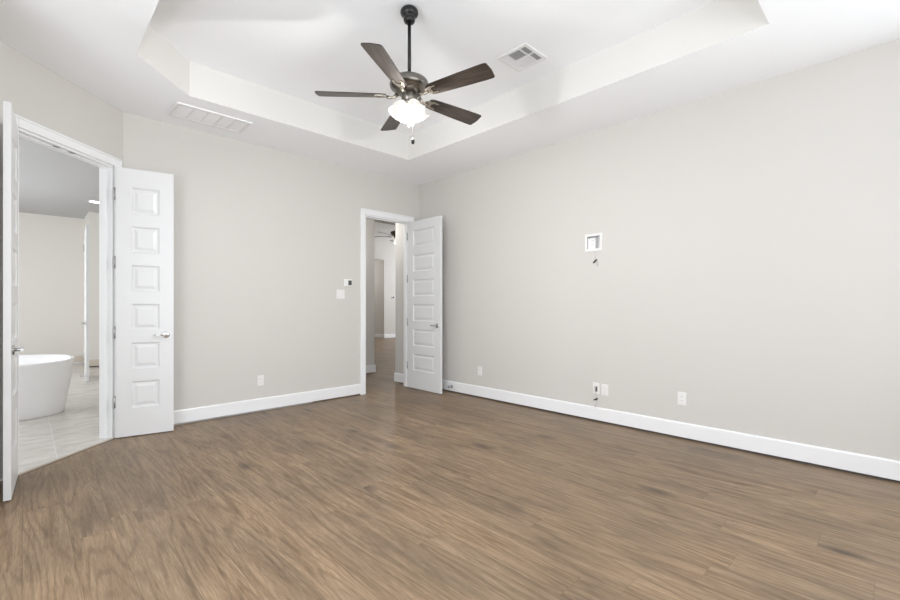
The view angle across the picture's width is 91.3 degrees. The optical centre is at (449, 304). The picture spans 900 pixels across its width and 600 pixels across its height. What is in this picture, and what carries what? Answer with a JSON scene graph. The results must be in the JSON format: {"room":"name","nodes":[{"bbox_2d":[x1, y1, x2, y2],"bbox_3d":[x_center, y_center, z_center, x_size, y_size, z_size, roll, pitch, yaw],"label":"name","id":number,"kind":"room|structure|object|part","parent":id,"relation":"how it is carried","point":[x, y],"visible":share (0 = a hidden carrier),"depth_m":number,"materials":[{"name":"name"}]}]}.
{"room":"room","nodes":[
{"label":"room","id":0,"kind":"room"},
{"bbox_2d":[0,41,122,477],"bbox_3d":[-3.187,-0.315,3.543,0.120,3.050,1.403,0,0,1],"label":"wall","id":1,"kind":"structure","parent":0,"point":[36,93],"depth_m":3.40,"materials":[{"name":"grey paint"}]},
{"bbox_2d":[3,101,23,500],"bbox_3d":[-2.927,-0.025,2.967,0.095,2.493,0.545,0,0,-42],"label":"door","id":2,"kind":"structure","parent":1,"relation":"in","point":[10,128],"depth_m":2.75,"materials":[{"name":"white paint"}]},
{"bbox_3d":[-2.795,0.287,2.852,0.056,0.064,0.139,0,0,-41],"label":"handle","id":3,"kind":"part","parent":2,"relation":"part of","materials":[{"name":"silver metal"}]},
{"bbox_2d":[14,114,121,473],"bbox_3d":[-3.186,-0.069,3.630,0.168,2.597,1.054,0,0,1],"label":"door frame","id":4,"kind":"structure","parent":1,"relation":"attached to","point":[106,171],"depth_m":4.05,"materials":[{"name":"white paint"}]},
{"bbox_2d":[114,167,173,437],"bbox_3d":[-2.897,-0.025,4.173,0.466,2.493,0.148,0,0,-33],"label":"door","id":5,"kind":"structure","parent":1,"relation":"in","point":[144,200],"depth_m":4.16,"materials":[{"name":"white paint"}]},
{"bbox_3d":[-2.760,0.287,4.208,0.139,0.064,0.057,0,0,-33],"label":"handle","id":6,"kind":"part","parent":5,"relation":"part of","materials":[{"name":"silver metal"}]},
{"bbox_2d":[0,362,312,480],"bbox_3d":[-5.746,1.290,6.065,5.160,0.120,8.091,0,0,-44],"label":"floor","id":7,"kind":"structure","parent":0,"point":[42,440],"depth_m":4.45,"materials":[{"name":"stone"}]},
{"bbox_2d":[19,354,74,420],"bbox_3d":[-5.078,0.908,4.633,1.720,0.644,0.860,0,0,-44],"label":"bathtub","id":8,"kind":"object","parent":7,"relation":"on","point":[44,379],"visible":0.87,"depth_m":4.83,"materials":[{"name":"white ceramic"}]},
{"bbox_2d":[19,212,403,373],"bbox_3d":[-3.601,-0.640,11.251,15.690,3.700,12.811,0,0,-44],"label":"wall","id":9,"kind":"structure","parent":0,"point":[51,248],"depth_m":8.96,"materials":[{"name":"white paint"}]},
{"bbox_2d":[82,225,88,381],"bbox_3d":[-6.054,-0.025,7.288,0.092,2.493,0.774,0,0,-41],"label":"door","id":10,"kind":"structure","parent":9,"relation":"in","point":[86,232],"depth_m":7.02,"materials":[{"name":"white paint"}]},
{"bbox_2d":[74,356,98,365],"bbox_3d":[-8.109,1.145,8.426,5.040,0.130,1.012,0,0,-44],"label":"baseboard","id":11,"kind":"structure","parent":9,"relation":"attached to","point":[94,362],"depth_m":8.78,"materials":[{"name":"beige tile"}]},
{"bbox_2d":[366,334,403,382],"bbox_3d":[-3.679,1.143,12.808,6.867,0.133,12.011,0,0,4],"label":"baseboard","id":12,"kind":"structure","parent":9,"relation":"attached to","point":[398,377],"depth_m":7.88,"materials":[{"name":"white paint"}]},
{"bbox_2d":[123,112,418,410],"bbox_3d":[-1.811,-0.315,5.537,3.842,3.050,0.120,0,0,-44],"label":"wall","id":13,"kind":"structure","parent":0,"point":[266,240],"depth_m":5.08,"materials":[{"name":"grey paint"}]},
{"bbox_2d":[257,375,263,385],"bbox_3d":[-2.188,0.873,5.085,0.074,0.118,0.010,0,0,-44],"label":"wall outlet","id":14,"kind":"object","parent":13,"relation":"attached to","point":[260,379],"visible":1,"depth_m":5.08,"materials":[{"name":"white plastic"}]},
{"bbox_2d":[174,384,360,423],"bbox_3d":[-1.792,1.143,5.461,3.678,0.133,0.016,0,0,-44],"label":"baseboard","id":15,"kind":"structure","parent":13,"relation":"attached to","point":[205,412],"depth_m":5.07,"materials":[{"name":"white paint"}]},
{"bbox_2d":[337,290,344,298],"bbox_3d":[-1.441,-0.142,5.804,0.118,0.120,0.013,0,0,-44],"label":"light switch","id":16,"kind":"object","parent":13,"relation":"attached to","point":[340,293],"visible":1,"depth_m":5.80,"materials":[{"name":"white plastic"}]},
{"bbox_2d":[344,279,351,286],"bbox_3d":[-1.356,-0.295,5.878,0.124,0.100,0.026,0,0,-44],"label":"thermostat","id":17,"kind":"object","parent":13,"relation":"attached to","point":[347,282],"visible":1,"depth_m":5.86,"materials":[{"name":"white plastic"}]},
{"bbox_2d":[360,208,413,394],"bbox_3d":[-0.934,-0.049,6.383,0.940,2.557,0.168,0,0,-44],"label":"door frame","id":18,"kind":"structure","parent":13,"relation":"attached to","point":[363,211],"depth_m":6.08,"materials":[{"name":"white paint"}]},
{"bbox_2d":[407,215,442,393],"bbox_3d":[-0.373,-0.004,6.325,0.149,2.453,0.736,0,0,-43],"label":"door","id":19,"kind":"structure","parent":13,"relation":"in","point":[424,236],"depth_m":6.28,"materials":[{"name":"white paint"}]},
{"bbox_2d":[366,218,394,238],"bbox_3d":[-2.088,-2.020,13.485,10.410,0.980,11.699,0,0,-44],"label":"ceiling","id":20,"kind":"structure","parent":0,"point":[383,228],"depth_m":14.09,"materials":[{"name":"white paint"}]},
{"bbox_2d":[375,231,394,243],"bbox_3d":[-1.314,-1.994,10.966,1.289,0.914,1.234,0,0,-44],"label":"ceiling fan","id":21,"kind":"object","parent":20,"relation":"hanging from","point":[392,233],"visible":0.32,"depth_m":10.93,"materials":[{"name":"brown metal"}]},
{"bbox_2d":[0,337,899,599],"bbox_3d":[-1.212,1.290,9.590,14.420,0.120,18.520,0,0,-44],"label":"floor","id":22,"kind":"structure","parent":0,"point":[394,490],"depth_m":2.61,"materials":[{"name":"brown wood"}]},
{"bbox_2d":[18,438,115,474],"bbox_3d":[-3.111,1.290,3.628,0.050,0.120,0.890,0,0,1],"label":"threshold","id":23,"kind":"object","parent":22,"relation":"on","point":[110,439],"visible":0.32,"depth_m":3.55,"materials":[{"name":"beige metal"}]},
{"bbox_2d":[0,0,899,218],"bbox_3d":[-3.173,-1.991,4.526,6.964,0.302,13.720,0,0,-44],"label":"ceiling","id":24,"kind":"structure","parent":0,"point":[263,63],"depth_m":3.63,"materials":[{"name":"white paint"}]},
{"bbox_2d":[168,102,251,133],"bbox_3d":[-2.352,-1.833,4.336,0.660,0.015,0.355,0,0,-44],"label":"ceiling vent","id":25,"kind":"object","parent":24,"relation":"in","point":[180,110],"visible":1,"depth_m":4.31,"materials":[{"name":"white metal"}]},
{"bbox_2d":[315,4,494,143],"bbox_3d":[-0.260,-1.650,3.197,1.257,0.986,1.285,0,0,-44],"label":"ceiling fan","id":26,"kind":"object","parent":24,"relation":"hanging from","point":[409,85],"visible":1,"depth_m":3.11,"materials":[{"name":"brown wood"}]},
{"bbox_3d":[-0.709,-1.509,3.156,0.501,0.037,0.138,0,0,-3],"label":"blade","id":27,"kind":"part","parent":26,"relation":"part of","materials":[{"name":"brown wood"}]},
{"bbox_3d":[-0.399,-1.509,2.778,0.138,0.037,0.501,0,0,15],"label":"blade","id":28,"kind":"part","parent":26,"relation":"part of","materials":[{"name":"brown wood"}]},
{"bbox_3d":[-0.446,-1.509,3.567,0.138,0.037,0.501,0,0,-21],"label":"blade","id":29,"kind":"part","parent":26,"relation":"part of","materials":[{"name":"brown wood"}]},
{"bbox_3d":[-0.353,-1.411,3.145,0.139,0.116,0.139,34,-17,-27],"label":"lamp shade","id":30,"kind":"part","parent":26,"relation":"part of","materials":[{"name":"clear glass"}]},
{"bbox_3d":[-0.330,-1.411,3.239,0.139,0.116,0.139,0,30,-31],"label":"lamp shade","id":31,"kind":"part","parent":26,"relation":"part of","materials":[{"name":"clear glass"}]},
{"bbox_3d":[-0.261,-1.423,3.127,0.048,0.077,0.048,0,-30,-31],"label":"bulb","id":32,"kind":"part","parent":26,"relation":"part of","materials":[{"name":"white glass"}]},
{"bbox_3d":[-0.258,-1.411,3.122,0.139,0.116,0.139,0,-30,-31],"label":"lamp shade","id":33,"kind":"part","parent":26,"relation":"part of","materials":[{"name":"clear glass"}]},
{"bbox_3d":[-0.235,-1.411,3.216,0.139,0.116,0.139,-34,17,-27],"label":"lamp shade","id":34,"kind":"part","parent":26,"relation":"part of","materials":[{"name":"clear glass"}]},
{"bbox_3d":[0.027,-1.509,3.444,0.501,0.037,0.138,0,0,-39],"label":"blade","id":35,"kind":"part","parent":26,"relation":"part of","materials":[{"name":"brown wood"}]},
{"bbox_3d":[0.056,-1.509,2.957,0.501,0.037,0.138,0,0,33],"label":"blade","id":36,"kind":"part","parent":26,"relation":"part of","materials":[{"name":"brown wood"}]},
{"bbox_2d":[497,43,546,71],"bbox_3d":[0.622,-2.137,3.808,0.310,0.014,0.310,0,0,-44],"label":"ceiling vent","id":37,"kind":"object","parent":24,"relation":"in","point":[523,56],"visible":1,"depth_m":3.80,"materials":[{"name":"white metal"}]},
{"bbox_2d":[419,39,899,460],"bbox_3d":[1.896,-0.315,4.376,0.120,3.050,6.701,0,0,-44],"label":"wall","id":38,"kind":"structure","parent":0,"point":[748,267],"depth_m":3.86,"materials":[{"name":"grey paint"}]},
{"bbox_2d":[478,366,481,375],"bbox_3d":[0.396,0.875,5.839,0.010,0.118,0.074,0,0,-44],"label":"wall outlet","id":39,"kind":"object","parent":38,"relation":"attached to","point":[479,367],"visible":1,"depth_m":5.84,"materials":[{"name":"white plastic"}]},
{"bbox_2d":[585,233,601,251],"bbox_3d":[1.549,-0.665,4.697,0.078,0.184,0.196,0,0,-44],"label":"recessed wall box","id":40,"kind":"object","parent":38,"relation":"attached to","point":[592,241],"visible":0.97,"depth_m":4.70,"materials":[{"name":"white plastic"}]},
{"bbox_2d":[593,382,599,393],"bbox_3d":[1.543,0.880,4.649,0.014,0.118,0.074,0,0,-44],"label":"wall outlet","id":41,"kind":"object","parent":38,"relation":"attached to","point":[596,390],"visible":1,"depth_m":4.64,"materials":[{"name":"white plastic"}]},
{"bbox_2d":[601,384,607,395],"bbox_3d":[1.612,0.885,4.580,0.010,0.118,0.074,0,0,-44],"label":"wall outlet","id":42,"kind":"object","parent":38,"relation":"attached to","point":[604,388],"visible":1,"depth_m":4.58,"materials":[{"name":"white plastic"}]},
{"bbox_2d":[442,379,899,480],"bbox_3d":[1.806,1.143,4.372,0.016,0.133,6.580,0,0,-44],"label":"baseboard","id":43,"kind":"structure","parent":38,"relation":"attached to","point":[855,462],"depth_m":3.86,"materials":[{"name":"white paint"}]},
{"bbox_2d":[678,392,685,405],"bbox_3d":[2.131,0.860,4.043,0.010,0.118,0.074,0,0,-44],"label":"wall outlet","id":44,"kind":"object","parent":38,"relation":"attached to","point":[681,395],"visible":1,"depth_m":4.04,"materials":[{"name":"white plastic"}]}
]}

